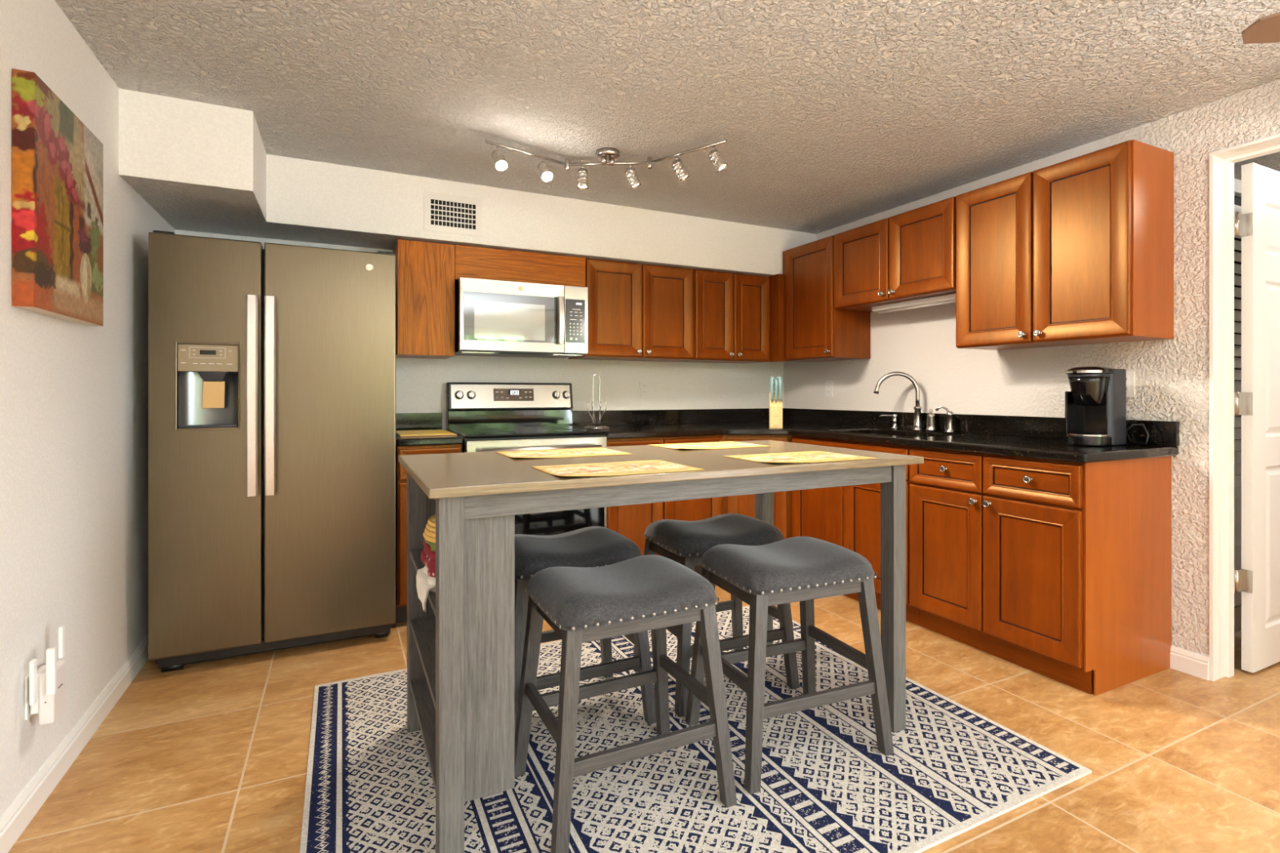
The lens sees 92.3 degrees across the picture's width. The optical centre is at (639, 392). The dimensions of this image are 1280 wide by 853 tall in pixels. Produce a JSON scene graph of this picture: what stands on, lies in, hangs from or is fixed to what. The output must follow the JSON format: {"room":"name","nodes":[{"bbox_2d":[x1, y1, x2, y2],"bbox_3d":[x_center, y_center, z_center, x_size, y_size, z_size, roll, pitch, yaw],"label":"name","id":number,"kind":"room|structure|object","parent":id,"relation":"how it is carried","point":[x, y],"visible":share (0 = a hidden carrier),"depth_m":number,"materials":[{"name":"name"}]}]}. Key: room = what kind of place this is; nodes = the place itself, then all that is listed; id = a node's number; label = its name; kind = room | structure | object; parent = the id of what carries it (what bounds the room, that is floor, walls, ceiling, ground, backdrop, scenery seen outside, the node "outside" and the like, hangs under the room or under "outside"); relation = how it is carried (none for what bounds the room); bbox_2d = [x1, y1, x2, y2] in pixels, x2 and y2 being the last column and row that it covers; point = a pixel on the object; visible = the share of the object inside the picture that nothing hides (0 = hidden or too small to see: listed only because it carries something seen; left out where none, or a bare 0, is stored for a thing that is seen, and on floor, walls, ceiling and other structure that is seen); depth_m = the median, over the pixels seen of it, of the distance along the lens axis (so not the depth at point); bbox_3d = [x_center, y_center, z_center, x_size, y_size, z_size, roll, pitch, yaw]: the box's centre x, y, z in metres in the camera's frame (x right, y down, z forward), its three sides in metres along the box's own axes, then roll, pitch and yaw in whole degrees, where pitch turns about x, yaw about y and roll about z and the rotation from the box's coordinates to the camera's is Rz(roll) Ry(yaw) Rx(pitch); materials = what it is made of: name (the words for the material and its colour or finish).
{"room":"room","nodes":[
{"label":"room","id":0,"kind":"room"},
{"bbox_2d":[0,0,174,817],"bbox_3d":[-0.726,-0.007,-0.401,0.150,2.279,7.994,0,0,-26],"label":"wall","id":1,"kind":"structure","parent":0,"point":[74,397],"depth_m":1.89,"materials":[{"name":"paint"}]},
{"bbox_2d":[24,666,38,719],"bbox_3d":[-1.637,0.808,1.656,0.006,0.115,0.070,0,0,-26],"label":"wall outlet","id":2,"kind":"object","parent":1,"relation":"attached to","point":[27,707],"visible":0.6,"depth_m":1.63,"materials":[{"name":"white plastic"}]},
{"bbox_2d":[29,625,65,724],"bbox_3d":[-1.605,0.768,1.669,0.064,0.230,0.120,0,0,-26],"label":"wifi extender","id":3,"kind":"object","parent":1,"relation":"attached to","point":[46,683],"visible":1,"depth_m":1.64,"materials":[{"name":"white plastic"}]},
{"bbox_2d":[12,68,102,326],"bbox_3d":[-1.683,-0.521,1.796,0.043,0.602,0.507,0,0,-26],"label":"canvas painting","id":4,"kind":"object","parent":1,"relation":"attached to","point":[57,161],"visible":1,"depth_m":1.69,"materials":[{"name":"multicoloured fabric"}]},
{"bbox_2d":[0,633,148,852],"bbox_3d":[-0.619,1.088,-0.432,0.014,0.090,7.844,0,0,-26],"label":"baseboard","id":5,"kind":"structure","parent":1,"relation":"attached to","point":[24,808],"depth_m":1.83,"materials":[{"name":"white paint"}]},
{"bbox_2d":[119,88,266,220],"bbox_3d":[-1.957,-0.984,2.798,0.430,0.325,0.864,0,0,-26],"label":"soffit","id":6,"kind":"object","parent":1,"relation":"attached to","point":[164,138],"visible":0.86,"depth_m":2.41,"materials":[{"name":"paint"}]},
{"bbox_2d":[119,174,773,276],"bbox_3d":[-0.424,-0.821,3.542,3.838,0.001,0.864,0,0,-26],"label":"soffit underside","id":7,"kind":"structure","parent":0,"point":[186,206],"depth_m":2.96,"materials":[{"name":"white paint"}]},
{"bbox_2d":[174,229,783,430],"bbox_3d":[-0.645,-0.007,3.998,3.838,2.279,0.150,0,0,-26],"label":"wall","id":8,"kind":"structure","parent":0,"point":[420,383],"depth_m":4.09,"materials":[{"name":"paint"}]},
{"bbox_2d":[395,412,442,431],"bbox_3d":[-1.309,0.167,3.582,0.300,0.102,0.020,0,0,-26],"label":"backsplash","id":9,"kind":"structure","parent":8,"relation":"attached to","point":[404,421],"depth_m":3.58,"materials":[{"name":"black stone"}]},
{"bbox_2d":[392,239,454,359],"bbox_3d":[-1.218,-0.508,3.455,0.293,0.609,0.323,0,0,-26],"label":"upper cabinet","id":10,"kind":"object","parent":8,"relation":"attached to","point":[424,271],"visible":0.98,"depth_m":3.31,"materials":[{"name":"brown wood"}]},
{"bbox_2d":[454,244,585,287],"bbox_3d":[-0.742,-0.720,3.688,0.762,0.191,0.320,0,0,-26],"label":"upper cabinet","id":11,"kind":"object","parent":8,"relation":"attached to","point":[471,262],"visible":0.73,"depth_m":3.53,"materials":[{"name":"brown wood"}]},
{"bbox_2d":[454,277,587,358],"bbox_3d":[-0.719,-0.420,3.624,0.731,0.398,0.460,0,0,-26],"label":"microwave","id":12,"kind":"object","parent":11,"relation":"attached to","point":[493,317],"visible":1,"depth_m":3.44,"materials":[{"name":"silver metal"}]},
{"bbox_2d":[568,257,693,361],"bbox_3d":[-0.049,-0.518,4.010,0.759,0.598,0.347,0,0,-26],"label":"upper cabinet","id":13,"kind":"object","parent":8,"relation":"attached to","point":[637,312],"visible":0.99,"depth_m":3.87,"materials":[{"name":"brown wood"}]},
{"bbox_2d":[640,380,648,397],"bbox_3d":[0.030,-0.028,4.238,0.070,0.115,0.008,0,0,-26],"label":"wall outlet","id":14,"kind":"object","parent":8,"relation":"attached to","point":[644,384],"visible":1,"depth_m":4.24,"materials":[{"name":"white plastic"}]},
{"bbox_2d":[642,389,646,394],"bbox_3d":[0.031,-0.007,4.236,0.030,0.030,0.003,0,0,-26],"label":"socket","id":15,"kind":"object","parent":14,"relation":"attached to","point":[644,391],"depth_m":4.23,"materials":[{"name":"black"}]},
{"bbox_2d":[572,408,783,426],"bbox_3d":[0.334,0.167,4.379,1.744,0.102,0.020,0,0,-26],"label":"backsplash","id":16,"kind":"structure","parent":8,"relation":"attached to","point":[625,417],"depth_m":4.31,"materials":[{"name":"black stone"}]},
{"bbox_2d":[677,269,769,363],"bbox_3d":[0.576,-0.518,4.313,0.614,0.598,0.347,0,0,-26],"label":"upper cabinet","id":17,"kind":"object","parent":8,"relation":"attached to","point":[731,311],"visible":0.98,"depth_m":4.17,"materials":[{"name":"brown wood"}]},
{"bbox_2d":[8,585,1279,852],"bbox_3d":[2.039,1.183,0.831,6.500,0.100,8.194,0,0,-26],"label":"floor","id":18,"kind":"structure","parent":0,"point":[209,756],"depth_m":1.94,"materials":[{"name":"tile"}]},
{"bbox_2d":[148,230,395,672],"bbox_3d":[-1.672,0.240,2.920,0.908,1.782,0.806,0,0,-26],"label":"refrigerator","id":19,"kind":"object","parent":18,"relation":"on","point":[272,369],"visible":1,"depth_m":2.60,"materials":[{"name":"grey metal"}]},
{"bbox_2d":[395,444,462,622],"bbox_3d":[-1.159,0.695,3.293,0.303,0.875,0.666,0,0,-26],"label":"base cabinet","id":20,"kind":"object","parent":18,"relation":"on","point":[401,473],"visible":0.07,"depth_m":2.97,"materials":[{"name":"brown wood"}]},
{"bbox_2d":[395,412,463,446],"bbox_3d":[-1.164,0.187,3.297,0.313,0.140,0.659,0,0,-26],"label":"countertop","id":21,"kind":"structure","parent":20,"relation":"on","point":[404,421],"depth_m":3.54,"materials":[{"name":"black stone"}]},
{"bbox_2d":[395,429,457,436],"bbox_3d":[-1.152,0.213,3.287,0.275,0.010,0.400,0,0,-26],"label":"cutting board","id":22,"kind":"object","parent":21,"relation":"on","point":[435,432],"visible":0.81,"depth_m":3.20,"materials":[{"name":"brown wood"}]},
{"bbox_2d":[445,382,608,600],"bbox_3d":[-0.648,0.525,3.494,0.780,1.176,0.748,0,0,-26],"label":"stove","id":23,"kind":"object","parent":18,"relation":"on","point":[488,417],"visible":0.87,"depth_m":3.59,"materials":[{"name":"silver metal"}]},
{"bbox_2d":[448,426,608,439],"bbox_3d":[-0.641,0.218,3.460,0.764,0.018,0.575,0,0,-26],"label":"cooktop","id":24,"kind":"object","parent":23,"relation":"in","point":[466,432],"depth_m":3.33,"materials":[{"name":"black glass"}]},
{"bbox_2d":[606,435,722,575],"bbox_3d":[0.025,0.695,3.868,0.774,0.875,0.666,0,0,-26],"label":"base cabinet","id":25,"kind":"object","parent":18,"relation":"on","point":[631,522],"visible":0.06,"depth_m":3.56,"materials":[{"name":"brown wood"}]},
{"bbox_2d":[299,605,1092,852],"bbox_3d":[0.048,1.128,2.099,2.104,0.008,1.615,0,0,-26],"label":"rug","id":26,"kind":"object","parent":18,"relation":"on","point":[827,786],"visible":0.61,"depth_m":1.80,"materials":[{"name":"white fabric"}]},
{"bbox_2d":[514,526,656,736],"bbox_3d":[-0.264,0.813,2.167,0.520,0.618,0.414,0,0,-26],"label":"bar stool","id":27,"kind":"object","parent":26,"relation":"on","point":[589,546],"visible":0.56,"depth_m":2.05,"materials":[{"name":"grey fabric"}]},
{"bbox_2d":[514,555,737,852],"bbox_3d":[-0.058,0.813,1.750,0.520,0.618,0.414,0,0,-26],"label":"bar stool","id":28,"kind":"object","parent":26,"relation":"on","point":[654,593],"visible":1,"depth_m":1.66,"materials":[{"name":"grey wood"}]},
{"bbox_2d":[398,440,924,852],"bbox_3d":[0.061,0.668,2.075,1.572,0.910,0.820,0,0,-26],"label":"table","id":29,"kind":"object","parent":26,"relation":"on","point":[460,651],"visible":0.82,"depth_m":1.55,"materials":[{"name":"grey wood"}]},
{"bbox_2d":[410,550,435,617],"bbox_3d":[-0.548,0.534,1.779,0.158,0.018,0.644,0,0,-26],"label":"shelf","id":30,"kind":"object","parent":29,"relation":"attached to","point":[415,555],"depth_m":1.87,"materials":[{"name":"grey wood"}]},
{"bbox_2d":[410,616,435,710],"bbox_3d":[-0.548,0.759,1.779,0.158,0.018,0.644,0,0,-26],"label":"shelf","id":31,"kind":"object","parent":29,"relation":"attached to","point":[423,628],"depth_m":1.83,"materials":[{"name":"grey wood"}]},
{"bbox_2d":[410,677,435,792],"bbox_3d":[-0.548,0.959,1.779,0.158,0.018,0.644,0,0,-26],"label":"shelf","id":32,"kind":"object","parent":29,"relation":"attached to","point":[423,700],"depth_m":1.81,"materials":[{"name":"grey wood"}]},
{"bbox_2d":[416,565,435,612],"bbox_3d":[-0.536,0.525,1.717,0.155,0.090,0.200,0,0,-26],"label":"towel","id":33,"kind":"object","parent":29,"relation":"on","point":[425,584],"visible":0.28,"depth_m":1.65,"materials":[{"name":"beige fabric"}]},
{"bbox_2d":[421,547,435,577],"bbox_3d":[-0.537,0.462,1.740,0.141,0.043,0.252,0,0,-26],"label":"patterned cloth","id":34,"kind":"object","parent":33,"relation":"on","point":[426,560],"visible":0.12,"depth_m":1.63,"materials":[{"name":"red fabric"}]},
{"bbox_2d":[422,537,435,561],"bbox_3d":[-0.539,0.430,1.739,0.134,0.027,0.234,0,0,-26],"label":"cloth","id":35,"kind":"object","parent":34,"relation":"on","point":[431,554],"visible":0.14,"depth_m":1.67,"materials":[{"name":"red fabric"}]},
{"bbox_2d":[424,538,435,551],"bbox_3d":[-0.533,0.408,1.731,0.130,0.023,0.198,0,0,-26],"label":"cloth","id":36,"kind":"object","parent":35,"relation":"on","point":[432,544],"visible":0.12,"depth_m":1.63,"materials":[{"name":"green fabric"}]},
{"bbox_2d":[422,515,435,542],"bbox_3d":[-0.528,0.375,1.722,0.149,0.050,0.224,0,0,-26],"label":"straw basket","id":37,"kind":"object","parent":36,"relation":"on","point":[429,534],"visible":0.13,"depth_m":1.67,"materials":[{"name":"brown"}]},
{"bbox_2d":[497,447,631,457],"bbox_3d":[-0.270,0.208,2.164,0.410,0.008,0.276,0,0,-26],"label":"placemat","id":38,"kind":"object","parent":29,"relation":"on","point":[559,453],"visible":1,"depth_m":2.14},
{"bbox_2d":[531,459,704,475],"bbox_3d":[-0.067,0.208,1.729,0.410,0.008,0.276,0,0,-26],"label":"placemat","id":39,"kind":"object","parent":29,"relation":"on","point":[639,467],"visible":1,"depth_m":1.71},
{"bbox_2d":[650,441,772,448],"bbox_3d":[0.279,0.208,2.475,0.410,0.008,0.276,0,0,-26],"label":"placemat","id":40,"kind":"object","parent":29,"relation":"on","point":[713,445],"visible":1,"depth_m":2.48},
{"bbox_2d":[723,450,877,462],"bbox_3d":[0.524,0.208,2.027,0.410,0.008,0.276,0,0,-26],"label":"placemat","id":41,"kind":"object","parent":29,"relation":"on","point":[816,455],"visible":1,"depth_m":2.01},
{"bbox_2d":[632,513,799,716],"bbox_3d":[0.287,0.813,2.424,0.520,0.618,0.414,0,0,-24],"label":"bar stool","id":42,"kind":"object","parent":26,"relation":"on","point":[685,543],"visible":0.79,"depth_m":2.32,"materials":[{"name":"grey fabric"}]},
{"bbox_2d":[685,536,893,794],"bbox_3d":[0.472,0.813,2.008,0.520,0.618,0.414,0,0,-22],"label":"bar stool","id":43,"kind":"object","parent":26,"relation":"on","point":[803,570],"visible":1,"depth_m":1.90,"materials":[{"name":"grey fabric"}]},
{"bbox_2d":[721,435,793,538],"bbox_3d":[0.854,0.695,4.176,0.980,0.875,0.836,0,0,-26],"label":"base cabinet","id":44,"kind":"object","parent":18,"relation":"on","point":[744,504],"visible":0.09,"depth_m":3.78,"materials":[{"name":"brown wood"}]},
{"bbox_2d":[791,435,919,625],"bbox_3d":[1.375,0.695,3.481,0.652,0.875,0.858,0,0,-26],"label":"base cabinet","id":45,"kind":"object","parent":18,"relation":"on","point":[847,517],"visible":0.13,"depth_m":3.30,"materials":[{"name":"brown wood"}]},
{"bbox_2d":[909,447,1171,695],"bbox_3d":[1.732,0.695,2.745,0.652,0.875,0.774,0,0,-26],"label":"base cabinet","id":46,"kind":"object","parent":18,"relation":"on","point":[1060,571],"visible":0.98,"depth_m":2.47,"materials":[{"name":"brown wood"}]},
{"bbox_2d":[572,408,1179,463],"bbox_3d":[0.866,0.187,3.257,1.766,0.140,2.504,0,0,-26],"label":"countertop","id":47,"kind":"structure","parent":46,"relation":"on","point":[1025,437],"depth_m":3.39,"materials":[{"name":"black stone"}]},
{"bbox_2d":[582,373,609,429],"bbox_3d":[-0.267,0.050,3.783,0.170,0.334,0.168,0,0,-26],"label":"wire stand","id":48,"kind":"object","parent":47,"relation":"on","point":[596,427],"visible":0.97,"depth_m":3.77,"materials":[{"name":"silver metal"}]},
{"bbox_2d":[768,392,782,427],"bbox_3d":[0.860,0.107,3.899,0.078,0.222,0.119,0,0,10],"label":"knife block","id":49,"kind":"object","parent":47,"relation":"on","point":[775,410],"visible":0.85,"depth_m":3.84,"materials":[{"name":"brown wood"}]},
{"bbox_2d":[770,379,773,403],"bbox_3d":[0.825,-0.004,3.852,0.020,0.156,0.045,0,0,6],"label":"kitchen knife","id":50,"kind":"object","parent":49,"relation":"in","point":[771,380],"visible":1,"depth_m":3.84,"materials":[{"name":"teal"}]},
{"bbox_2d":[774,379,777,403],"bbox_3d":[0.850,-0.004,3.844,0.020,0.156,0.045,0,0,6],"label":"kitchen knife","id":51,"kind":"object","parent":49,"relation":"in","point":[775,380],"visible":1,"depth_m":3.83,"materials":[{"name":"teal"}]},
{"bbox_2d":[777,376,781,395],"bbox_3d":[0.881,-0.030,3.882,0.020,0.151,0.044,0,0,6],"label":"kitchen knife","id":52,"kind":"object","parent":49,"relation":"in","point":[779,377],"visible":0.41,"depth_m":3.87,"materials":[{"name":"teal"}]},
{"bbox_2d":[778,379,782,403],"bbox_3d":[0.876,-0.004,3.843,0.020,0.156,0.045,0,0,6],"label":"kitchen knife","id":53,"kind":"object","parent":49,"relation":"in","point":[780,380],"visible":1,"depth_m":3.83,"materials":[{"name":"teal"}]},
{"bbox_2d":[879,413,898,428],"bbox_3d":[1.526,0.174,3.767,0.109,0.088,0.043,0,0,30],"label":"soap dispenser","id":54,"kind":"object","parent":47,"relation":"on","point":[894,416],"visible":1,"depth_m":3.74,"materials":[{"name":"silver metal"}]},
{"bbox_2d":[873,371,923,431],"bbox_3d":[1.517,0.046,3.616,0.271,0.344,0.060,0,0,19],"label":"faucet","id":55,"kind":"object","parent":47,"relation":"on","point":[917,425],"visible":1,"depth_m":3.58,"materials":[{"name":"silver metal"}]},
{"bbox_2d":[925,408,936,431],"bbox_3d":[1.657,0.154,3.500,0.053,0.127,0.054,0,0,-26],"label":"sprayer","id":56,"kind":"object","parent":47,"relation":"on","point":[931,421],"visible":1,"depth_m":3.48,"materials":[{"name":"silver metal"}]},
{"bbox_2d":[934,406,955,432],"bbox_3d":[1.680,0.145,3.388,0.099,0.145,0.049,0,0,24],"label":"valve","id":57,"kind":"object","parent":47,"relation":"on","point":[949,428],"visible":1,"depth_m":3.37,"materials":[{"name":"silver metal"}]},
{"bbox_2d":[1064,366,1126,445],"bbox_3d":[1.932,0.053,2.611,0.291,0.326,0.157,0,0,-26],"label":"coffee maker","id":58,"kind":"object","parent":47,"relation":"on","point":[1095,404],"visible":1,"depth_m":2.55,"materials":[{"name":"black plastic"}]},
{"bbox_2d":[1066,432,1108,436],"bbox_3d":[1.851,0.174,2.564,0.087,0.006,0.140,0,0,-26],"label":"drip tray","id":59,"kind":"object","parent":58,"relation":"on","point":[1068,434],"depth_m":2.55,"materials":[{"name":"silver metal"}]},
{"bbox_2d":[1126,423,1149,444],"bbox_3d":[2.079,0.096,2.615,0.069,0.239,0.144,0,0,1],"label":"power cord","id":60,"kind":"object","parent":58,"relation":"hanging from","point":[1132,424],"visible":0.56,"depth_m":2.58,"materials":[{"name":"black plastic"}]},
{"bbox_2d":[1234,177,1241,632],"bbox_3d":[2.841,0.058,2.899,0.750,2.090,0.033,0,0,-26],"label":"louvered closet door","id":61,"kind":"structure","parent":18,"relation":"on","point":[1237,183],"depth_m":2.87,"materials":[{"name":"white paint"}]},
{"bbox_2d":[54,0,1279,234],"bbox_3d":[2.106,-1.206,0.864,6.350,0.120,8.194,0,0,-26],"label":"ceiling","id":62,"kind":"structure","parent":0,"point":[830,114],"depth_m":2.26,"materials":[{"name":"white paint"}]},
{"bbox_2d":[266,154,816,275],"bbox_3d":[-0.340,-0.984,3.861,3.408,0.325,0.365,0,0,-26],"label":"soffit","id":63,"kind":"object","parent":62,"relation":"attached to","point":[300,192],"visible":0.71,"depth_m":3.50,"materials":[{"name":"paint"}]},
{"bbox_2d":[423,191,481,236],"bbox_3d":[-1.009,-0.966,3.329,0.302,0.206,0.007,0,0,-26],"label":"air vent","id":64,"kind":"object","parent":63,"relation":"attached to","point":[442,213],"visible":1,"depth_m":3.33,"materials":[{"name":"white metal"}]},
{"bbox_2d":[484,139,728,190],"bbox_3d":[-0.147,-1.061,2.831,1.070,0.170,0.307,0,0,-1],"label":"track light","id":65,"kind":"object","parent":62,"relation":"attached to","point":[611,155],"visible":1,"depth_m":2.85,"materials":[{"name":"silver metal"}]},
{"bbox_2d":[1241,12,1279,44],"bbox_3d":[2.303,-0.969,1.256,1.434,0.354,1.396,0,0,-26],"label":"ceiling fan","id":66,"kind":"object","parent":62,"relation":"hanging from","point":[1266,29],"visible":1,"depth_m":1.60,"materials":[{"name":"brown wood"}]},
{"bbox_2d":[783,79,1279,656],"bbox_3d":[2.853,-0.007,1.337,0.130,2.279,7.994,0,0,-26],"label":"wall","id":67,"kind":"structure","parent":0,"point":[1171,375],"depth_m":2.60,"materials":[{"name":"white paint"}]},
{"bbox_2d":[768,235,870,362],"bbox_3d":[1.201,-0.604,4.157,0.372,0.770,0.568,0,0,-26],"label":"upper cabinet","id":68,"kind":"object","parent":67,"relation":"attached to","point":[805,325],"visible":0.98,"depth_m":4.03,"materials":[{"name":"brown wood"}]},
{"bbox_2d":[825,380,832,397],"bbox_3d":[1.327,-0.028,4.318,0.008,0.115,0.070,0,0,-26],"label":"wall outlet","id":69,"kind":"object","parent":67,"relation":"attached to","point":[828,384],"visible":1,"depth_m":4.31,"materials":[{"name":"white plastic"}]},
{"bbox_2d":[833,196,955,312],"bbox_3d":[1.522,-0.755,3.526,0.347,0.468,0.845,0,0,-26],"label":"upper cabinet","id":70,"kind":"object","parent":67,"relation":"attached to","point":[910,255],"visible":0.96,"depth_m":3.40,"materials":[{"name":"brown wood"}]},
{"bbox_2d":[871,293,955,313],"bbox_3d":[1.554,-0.499,3.456,0.080,0.044,0.580,0,0,-26],"label":"light","id":71,"kind":"object","parent":70,"relation":"attached to","point":[948,298],"visible":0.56,"depth_m":3.42,"materials":[{"name":"white plastic"}]},
{"bbox_2d":[783,408,1179,446],"bbox_3d":[1.656,0.167,3.629,0.020,0.102,2.483,0,0,-26],"label":"backsplash","id":72,"kind":"structure","parent":67,"relation":"attached to","point":[1161,433],"depth_m":3.25,"materials":[{"name":"black stone"}]},
{"bbox_2d":[955,139,1173,350],"bbox_3d":[1.875,-0.606,2.800,0.347,0.766,0.764,0,0,-26],"label":"upper cabinet","id":73,"kind":"object","parent":67,"relation":"attached to","point":[1077,251],"visible":1,"depth_m":2.60,"materials":[{"name":"brown wood"}]},
{"bbox_2d":[1126,370,1134,397],"bbox_3d":[2.120,-0.038,2.687,0.008,0.115,0.070,0,0,-26],"label":"wall outlet","id":74,"kind":"object","parent":67,"relation":"attached to","point":[1130,374],"visible":0.41,"depth_m":2.67,"materials":[{"name":"white plastic"}]},
{"bbox_2d":[1169,645,1208,680],"bbox_3d":[2.216,1.088,2.483,0.014,0.090,0.125,0,0,-26],"label":"baseboard","id":75,"kind":"structure","parent":67,"relation":"attached to","point":[1188,662],"depth_m":2.48,"materials":[{"name":"white paint"}]},
{"bbox_2d":[1208,133,1279,681],"bbox_3d":[2.502,0.094,2.057,0.141,2.078,0.889,0,0,-26],"label":"trim","id":76,"kind":"structure","parent":67,"relation":"attached to","point":[1221,162],"depth_m":2.44,"materials":[{"name":"white paint"}]},
{"bbox_2d":[1234,162,1279,672],"bbox_3d":[2.794,0.099,2.611,0.866,2.043,0.108,0,0,-26],"label":"door","id":77,"kind":"structure","parent":67,"relation":"in","point":[1258,224],"depth_m":2.49,"materials":[{"name":"white paint"}]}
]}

